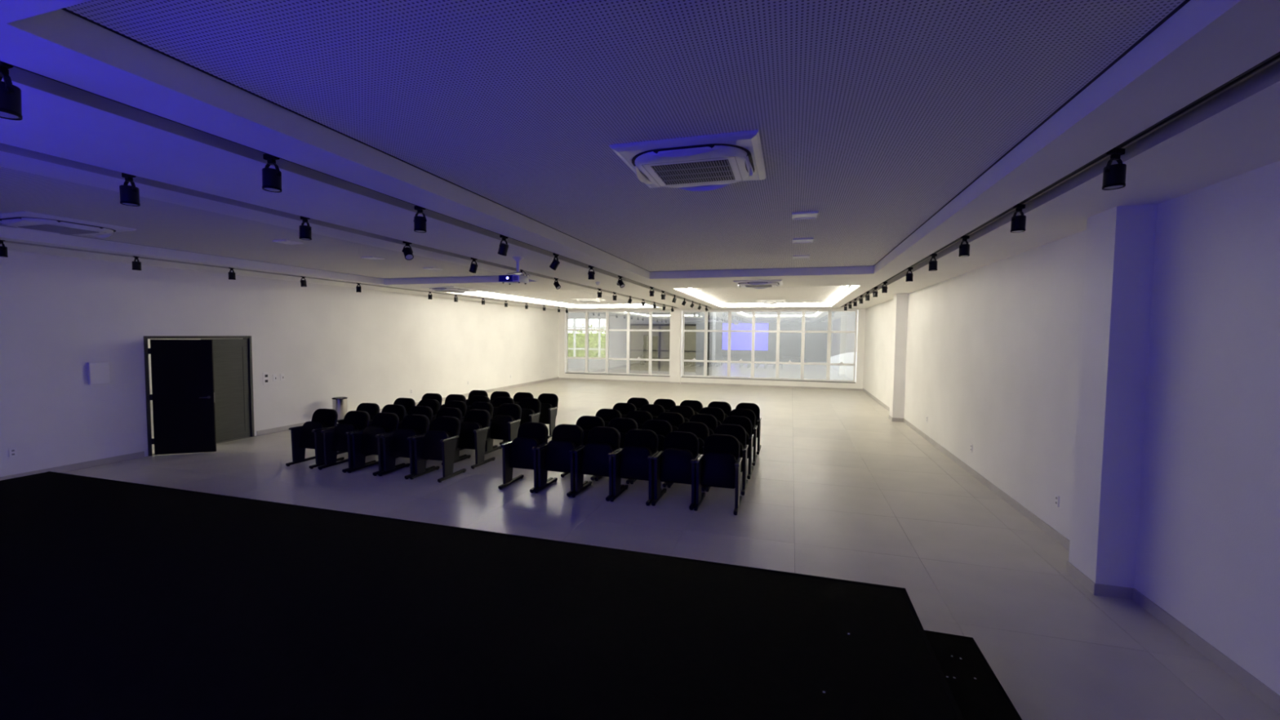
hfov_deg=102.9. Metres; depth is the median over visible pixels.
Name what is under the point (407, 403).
chair
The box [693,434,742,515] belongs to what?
chair
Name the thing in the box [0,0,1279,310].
ceiling
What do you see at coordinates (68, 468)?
baseboard
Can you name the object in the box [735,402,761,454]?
chair
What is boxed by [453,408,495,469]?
chair
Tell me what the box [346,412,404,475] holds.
chair
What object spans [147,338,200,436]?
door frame
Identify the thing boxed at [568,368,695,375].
floor
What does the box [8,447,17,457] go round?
wall socket
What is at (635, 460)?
chair
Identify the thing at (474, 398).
chair
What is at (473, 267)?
track spotlight
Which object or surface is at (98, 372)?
wall box
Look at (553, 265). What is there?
track spotlight
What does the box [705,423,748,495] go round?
chair
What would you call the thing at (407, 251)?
track spotlight
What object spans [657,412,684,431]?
chair
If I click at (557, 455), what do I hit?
chair
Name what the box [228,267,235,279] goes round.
track spotlight
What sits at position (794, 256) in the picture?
diffuser
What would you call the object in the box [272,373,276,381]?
light switch
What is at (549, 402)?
chair
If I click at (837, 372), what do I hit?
cover
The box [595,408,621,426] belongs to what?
chair
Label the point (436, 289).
air conditioner
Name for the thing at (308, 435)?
chair
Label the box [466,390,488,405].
chair
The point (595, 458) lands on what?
chair
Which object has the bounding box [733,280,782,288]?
air conditioner
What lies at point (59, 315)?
wall
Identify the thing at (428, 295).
track spotlight
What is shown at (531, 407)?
chair
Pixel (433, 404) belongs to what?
chair
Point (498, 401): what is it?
chair
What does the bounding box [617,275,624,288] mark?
track spotlight
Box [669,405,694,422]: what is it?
chair
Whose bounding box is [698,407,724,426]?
chair
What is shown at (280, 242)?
diffuser
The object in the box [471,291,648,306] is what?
light
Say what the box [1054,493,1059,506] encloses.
wall socket
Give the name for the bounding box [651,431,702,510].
chair
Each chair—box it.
[285,408,344,469]
[317,410,376,472]
[337,402,379,454]
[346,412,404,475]
[365,404,405,456]
[377,414,435,479]
[393,397,415,413]
[395,405,433,457]
[404,399,439,416]
[409,416,466,482]
[416,393,442,406]
[426,407,466,465]
[431,400,466,421]
[440,394,466,408]
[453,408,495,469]
[459,401,497,450]
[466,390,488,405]
[466,395,490,412]
[484,403,521,454]
[489,391,510,404]
[492,396,514,444]
[497,422,553,493]
[505,397,541,443]
[513,391,533,404]
[533,423,587,497]
[537,393,558,438]
[560,415,604,480]
[571,426,624,501]
[594,417,637,484]
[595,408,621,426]
[609,428,662,506]
[613,402,636,417]
[626,397,648,410]
[626,410,653,429]
[630,419,672,487]
[640,404,665,419]
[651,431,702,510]
[653,398,675,412]
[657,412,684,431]
[666,422,709,491]
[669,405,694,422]
[680,400,702,413]
[688,413,717,435]
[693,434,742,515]
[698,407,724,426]
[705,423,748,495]
[707,401,731,417]
[722,415,753,479]
[728,408,757,466]
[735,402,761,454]
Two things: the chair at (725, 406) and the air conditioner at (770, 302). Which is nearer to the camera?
the chair at (725, 406)
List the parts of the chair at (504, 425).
panel, backrest, panel, armrest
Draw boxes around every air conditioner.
[0,211,136,237]
[420,285,476,293]
[571,298,604,302]
[608,129,765,191]
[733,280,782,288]
[757,300,785,304]
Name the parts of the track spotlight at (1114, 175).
pivot knob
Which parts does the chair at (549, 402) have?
backrest, armrest, panel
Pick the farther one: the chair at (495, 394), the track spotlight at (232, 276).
the chair at (495, 394)
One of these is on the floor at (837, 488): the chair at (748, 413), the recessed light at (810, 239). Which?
the chair at (748, 413)
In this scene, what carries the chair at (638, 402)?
on the floor at (837, 488)
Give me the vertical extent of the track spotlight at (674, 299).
0.237 m
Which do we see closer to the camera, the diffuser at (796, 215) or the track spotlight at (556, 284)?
the diffuser at (796, 215)
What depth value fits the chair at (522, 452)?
7.28 m
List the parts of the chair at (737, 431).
backrest, panel, armrest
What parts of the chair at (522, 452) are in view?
armrest, panel, seat, backrest, panel, armrest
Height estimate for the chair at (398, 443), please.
0.882 m
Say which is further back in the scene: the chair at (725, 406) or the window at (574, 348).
the window at (574, 348)
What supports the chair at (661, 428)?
on the floor at (837, 488)
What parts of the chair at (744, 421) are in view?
backrest, panel, armrest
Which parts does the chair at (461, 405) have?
backrest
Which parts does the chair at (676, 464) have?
panel, armrest, seat, backrest, panel, armrest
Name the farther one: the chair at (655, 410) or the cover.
the cover
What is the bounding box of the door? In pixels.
[143,335,254,456]
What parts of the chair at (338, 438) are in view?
armrest, panel, seat, panel, armrest, backrest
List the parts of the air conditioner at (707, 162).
intake panel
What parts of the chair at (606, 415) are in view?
backrest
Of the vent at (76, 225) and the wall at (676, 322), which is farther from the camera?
the wall at (676, 322)
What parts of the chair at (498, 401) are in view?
backrest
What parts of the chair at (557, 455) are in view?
armrest, panel, seat, backrest, panel, armrest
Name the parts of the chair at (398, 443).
armrest, panel, seat, panel, backrest, armrest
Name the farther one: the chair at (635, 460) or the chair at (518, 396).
the chair at (518, 396)
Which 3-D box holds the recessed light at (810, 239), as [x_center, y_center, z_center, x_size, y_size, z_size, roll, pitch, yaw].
[2.102,-1.540,6.580,0.250,0.018,0.250,1,3,16]
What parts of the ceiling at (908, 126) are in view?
perforated panel, perforated panel, perforated panel, perforated panel, perforated panel, perforated panel, perforated panel, perforated panel, perforated panel, perforated panel, perforated panel, perforated panel, perforated panel, perforated panel, perforated panel, perforated panel, perforated panel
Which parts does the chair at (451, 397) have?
backrest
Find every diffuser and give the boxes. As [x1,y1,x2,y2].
[278,240,295,244]
[794,213,815,218]
[794,240,811,242]
[794,256,808,257]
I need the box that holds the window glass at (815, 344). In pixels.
[695,310,857,379]
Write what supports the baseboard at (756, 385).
attached to the wall at (676, 322)
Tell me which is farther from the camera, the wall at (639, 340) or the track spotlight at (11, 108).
the wall at (639, 340)
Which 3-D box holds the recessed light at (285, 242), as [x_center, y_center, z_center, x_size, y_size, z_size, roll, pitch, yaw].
[-4.878,-1.633,7.063,0.250,0.018,0.250,1,3,16]
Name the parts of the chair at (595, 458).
panel, armrest, seat, backrest, panel, armrest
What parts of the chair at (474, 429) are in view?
panel, backrest, armrest, panel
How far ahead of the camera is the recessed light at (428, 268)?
9.89 m
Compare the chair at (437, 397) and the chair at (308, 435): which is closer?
the chair at (308, 435)
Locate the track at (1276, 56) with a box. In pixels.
[840,51,1279,306]
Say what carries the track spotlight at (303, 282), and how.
hanging from the track
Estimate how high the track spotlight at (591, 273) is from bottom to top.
0.228 m
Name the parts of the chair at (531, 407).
backrest, panel, armrest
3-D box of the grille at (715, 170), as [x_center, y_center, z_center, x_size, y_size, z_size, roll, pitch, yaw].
[0.390,-1.339,3.652,0.530,0.002,0.450,1,3,16]
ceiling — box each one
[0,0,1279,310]
[637,311,696,312]
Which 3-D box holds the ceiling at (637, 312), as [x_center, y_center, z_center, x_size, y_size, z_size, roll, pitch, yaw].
[-2.443,-2.867,28.055,11.250,0.200,7.800,1,3,16]
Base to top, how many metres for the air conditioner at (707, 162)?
0.096 m
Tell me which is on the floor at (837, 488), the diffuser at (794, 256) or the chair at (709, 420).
the chair at (709, 420)
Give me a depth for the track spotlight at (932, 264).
6.84 m
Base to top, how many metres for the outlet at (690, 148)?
0.034 m
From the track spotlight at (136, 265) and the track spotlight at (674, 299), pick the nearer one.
the track spotlight at (136, 265)
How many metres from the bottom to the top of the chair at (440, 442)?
0.882 m
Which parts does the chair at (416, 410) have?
backrest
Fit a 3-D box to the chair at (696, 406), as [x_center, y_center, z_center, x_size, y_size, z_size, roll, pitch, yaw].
[0.964,1.255,10.043,0.546,0.882,0.630,1,3,17]
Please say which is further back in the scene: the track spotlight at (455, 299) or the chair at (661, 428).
the track spotlight at (455, 299)
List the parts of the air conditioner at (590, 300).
intake panel, plate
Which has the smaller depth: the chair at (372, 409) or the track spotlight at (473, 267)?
the track spotlight at (473, 267)
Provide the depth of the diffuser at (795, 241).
6.60 m
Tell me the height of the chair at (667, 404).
0.882 m
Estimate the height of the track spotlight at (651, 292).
0.228 m
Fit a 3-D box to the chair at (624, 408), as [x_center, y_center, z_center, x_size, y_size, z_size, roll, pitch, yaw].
[-0.358,1.268,9.550,0.546,0.882,0.630,1,3,17]
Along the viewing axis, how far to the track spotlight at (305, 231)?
4.94 m
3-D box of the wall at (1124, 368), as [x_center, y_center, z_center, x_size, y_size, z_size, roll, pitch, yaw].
[5.738,-0.030,9.561,0.470,3.590,23.220,1,3,16]
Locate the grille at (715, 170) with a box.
[651,159,734,184]
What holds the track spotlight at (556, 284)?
hanging from the track
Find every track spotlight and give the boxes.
[0,61,22,120]
[0,240,8,257]
[119,172,140,206]
[132,255,141,270]
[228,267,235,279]
[262,153,281,192]
[299,216,311,239]
[300,275,306,287]
[355,283,361,292]
[401,240,413,260]
[413,205,426,232]
[427,291,432,299]
[453,294,457,302]
[469,257,478,273]
[497,234,508,256]
[549,253,559,270]
[553,277,560,288]
[587,265,595,279]
[596,288,602,297]
[612,292,617,300]
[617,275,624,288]
[648,286,654,296]
[661,290,665,299]
[671,294,676,302]
[853,298,857,306]
[858,295,862,303]
[865,291,869,300]
[872,287,878,297]
[881,281,887,293]
[906,266,913,281]
[928,253,937,271]
[958,235,969,257]
[1010,204,1026,232]
[1102,147,1126,190]
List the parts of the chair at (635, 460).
panel, armrest, seat, backrest, panel, armrest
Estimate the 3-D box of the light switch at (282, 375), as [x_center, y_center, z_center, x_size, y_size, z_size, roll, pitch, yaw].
[-7.801,0.370,11.111,0.013,0.150,0.090,1,3,16]
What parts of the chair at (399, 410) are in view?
backrest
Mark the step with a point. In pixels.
(984, 697)
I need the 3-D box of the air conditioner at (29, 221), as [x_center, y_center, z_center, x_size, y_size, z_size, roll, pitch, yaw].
[-6.801,-1.556,5.968,0.950,0.096,0.950,1,3,16]
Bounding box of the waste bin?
[331,396,347,425]
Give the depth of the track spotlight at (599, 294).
12.56 m
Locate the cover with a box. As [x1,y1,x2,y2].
[829,351,856,380]
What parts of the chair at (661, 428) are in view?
backrest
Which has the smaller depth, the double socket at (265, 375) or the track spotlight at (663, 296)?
the double socket at (265, 375)
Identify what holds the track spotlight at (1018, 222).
hanging from the track at (1276, 56)
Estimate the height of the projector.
0.378 m
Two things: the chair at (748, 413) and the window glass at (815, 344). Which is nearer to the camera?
the chair at (748, 413)
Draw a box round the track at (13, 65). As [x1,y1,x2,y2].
[13,65,711,307]
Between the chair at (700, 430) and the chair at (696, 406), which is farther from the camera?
the chair at (696, 406)
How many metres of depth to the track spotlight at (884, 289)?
10.42 m
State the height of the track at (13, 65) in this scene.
0.065 m
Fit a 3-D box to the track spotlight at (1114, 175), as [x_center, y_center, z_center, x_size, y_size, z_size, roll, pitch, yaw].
[2.802,-1.131,3.008,0.102,0.228,0.102,3,4,33]
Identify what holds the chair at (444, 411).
on the floor at (837, 488)
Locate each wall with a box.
[0,250,559,476]
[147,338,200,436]
[558,308,865,388]
[568,312,696,372]
[862,160,1279,695]
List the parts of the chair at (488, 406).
backrest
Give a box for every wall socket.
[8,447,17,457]
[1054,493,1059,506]
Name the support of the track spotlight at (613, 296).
hanging from the track
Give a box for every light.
[272,239,303,244]
[360,256,384,259]
[422,267,442,270]
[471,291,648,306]
[685,285,850,304]
[791,211,817,219]
[792,237,813,243]
[792,254,809,258]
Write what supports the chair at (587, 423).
on the floor at (837, 488)
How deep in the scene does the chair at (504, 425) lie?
9.24 m
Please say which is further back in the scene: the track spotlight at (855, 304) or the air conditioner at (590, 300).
the air conditioner at (590, 300)
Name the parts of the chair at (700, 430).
backrest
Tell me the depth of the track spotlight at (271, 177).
3.21 m
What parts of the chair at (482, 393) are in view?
backrest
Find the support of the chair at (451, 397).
on the floor at (837, 488)
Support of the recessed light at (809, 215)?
in the ceiling at (908, 126)
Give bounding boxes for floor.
[62,378,1279,719]
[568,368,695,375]
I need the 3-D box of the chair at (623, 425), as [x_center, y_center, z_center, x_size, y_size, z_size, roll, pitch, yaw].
[-0.327,1.358,7.801,0.546,0.882,0.630,1,3,16]
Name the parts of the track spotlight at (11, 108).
pivot knob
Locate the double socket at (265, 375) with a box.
[262,372,268,385]
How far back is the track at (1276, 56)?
2.72 m
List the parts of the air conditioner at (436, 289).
plate, intake panel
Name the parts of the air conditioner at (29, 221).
intake panel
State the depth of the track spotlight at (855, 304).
15.25 m
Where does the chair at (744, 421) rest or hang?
on the floor at (837, 488)
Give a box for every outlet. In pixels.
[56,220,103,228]
[653,145,714,153]
[745,152,751,172]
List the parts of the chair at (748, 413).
backrest, panel, armrest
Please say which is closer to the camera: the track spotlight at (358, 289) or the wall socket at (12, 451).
the wall socket at (12, 451)
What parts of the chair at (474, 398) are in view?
backrest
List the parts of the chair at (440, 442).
armrest, panel, seat, backrest, panel, armrest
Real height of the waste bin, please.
0.622 m
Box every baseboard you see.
[0,377,559,480]
[559,377,862,390]
[862,388,1279,714]
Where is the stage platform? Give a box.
[0,471,964,719]
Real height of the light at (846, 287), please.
0.058 m
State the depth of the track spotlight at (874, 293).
11.58 m
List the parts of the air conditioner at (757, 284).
plate, intake panel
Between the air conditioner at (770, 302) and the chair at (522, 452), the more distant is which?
the air conditioner at (770, 302)
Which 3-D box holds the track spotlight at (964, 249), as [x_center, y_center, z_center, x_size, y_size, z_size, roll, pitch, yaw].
[3.579,-1.258,5.621,0.102,0.228,0.103,2,3,27]
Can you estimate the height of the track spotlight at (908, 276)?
0.228 m
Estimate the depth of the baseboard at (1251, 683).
4.23 m
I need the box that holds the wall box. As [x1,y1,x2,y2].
[87,361,110,384]
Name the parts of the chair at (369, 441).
armrest, panel, seat, panel, backrest, armrest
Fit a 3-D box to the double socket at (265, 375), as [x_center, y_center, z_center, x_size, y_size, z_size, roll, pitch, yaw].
[-7.907,0.392,10.760,0.012,0.258,0.112,1,3,16]
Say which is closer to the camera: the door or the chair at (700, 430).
the chair at (700, 430)
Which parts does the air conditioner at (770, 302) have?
plate, intake panel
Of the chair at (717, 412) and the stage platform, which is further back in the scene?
the chair at (717, 412)
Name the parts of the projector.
ceiling plate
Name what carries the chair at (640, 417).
on the floor at (837, 488)
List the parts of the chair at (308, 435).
armrest, panel, seat, panel, armrest, backrest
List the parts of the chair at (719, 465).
panel, armrest, seat, backrest, panel, armrest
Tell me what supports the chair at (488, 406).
on the floor at (837, 488)
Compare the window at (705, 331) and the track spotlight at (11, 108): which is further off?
the window at (705, 331)
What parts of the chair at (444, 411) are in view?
backrest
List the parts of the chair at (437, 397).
backrest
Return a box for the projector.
[498,256,529,284]
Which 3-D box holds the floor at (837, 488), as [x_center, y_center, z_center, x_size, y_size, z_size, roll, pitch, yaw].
[-1.522,1.685,11.751,15.750,0.200,23.320,1,3,16]
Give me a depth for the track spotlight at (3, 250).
6.37 m
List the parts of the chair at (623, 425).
backrest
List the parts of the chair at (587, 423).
backrest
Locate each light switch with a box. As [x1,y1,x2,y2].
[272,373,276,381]
[280,373,284,380]
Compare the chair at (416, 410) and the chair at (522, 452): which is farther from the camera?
the chair at (416, 410)
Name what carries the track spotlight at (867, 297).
hanging from the track at (1276, 56)
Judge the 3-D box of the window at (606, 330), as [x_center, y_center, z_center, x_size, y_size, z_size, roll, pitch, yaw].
[-1.056,-0.788,23.509,5.150,2.960,0.150,1,3,16]
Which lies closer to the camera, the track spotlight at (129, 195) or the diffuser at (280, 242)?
the track spotlight at (129, 195)
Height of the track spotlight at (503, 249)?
0.238 m
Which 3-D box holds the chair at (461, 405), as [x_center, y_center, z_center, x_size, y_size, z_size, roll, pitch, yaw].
[-3.611,1.232,9.632,0.546,0.882,0.630,1,3,17]
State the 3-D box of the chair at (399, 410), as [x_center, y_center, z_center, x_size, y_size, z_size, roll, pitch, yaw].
[-4.510,1.254,9.038,0.546,0.882,0.630,1,3,17]
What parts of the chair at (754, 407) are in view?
backrest, panel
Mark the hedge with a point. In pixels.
(580, 337)
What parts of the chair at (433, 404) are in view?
backrest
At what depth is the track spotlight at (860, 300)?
13.96 m
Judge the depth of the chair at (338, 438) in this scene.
8.20 m
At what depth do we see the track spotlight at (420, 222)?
4.50 m
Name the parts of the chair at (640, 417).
backrest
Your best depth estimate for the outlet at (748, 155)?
3.47 m
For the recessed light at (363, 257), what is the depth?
8.50 m
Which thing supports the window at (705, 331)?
in the wall at (676, 322)
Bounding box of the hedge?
[568,324,605,359]
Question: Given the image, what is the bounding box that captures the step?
[924,630,1022,719]
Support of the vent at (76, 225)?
attached to the air conditioner at (29, 221)
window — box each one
[564,310,671,377]
[568,319,605,359]
[681,310,857,382]
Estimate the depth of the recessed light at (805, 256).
7.91 m
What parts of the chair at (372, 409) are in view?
backrest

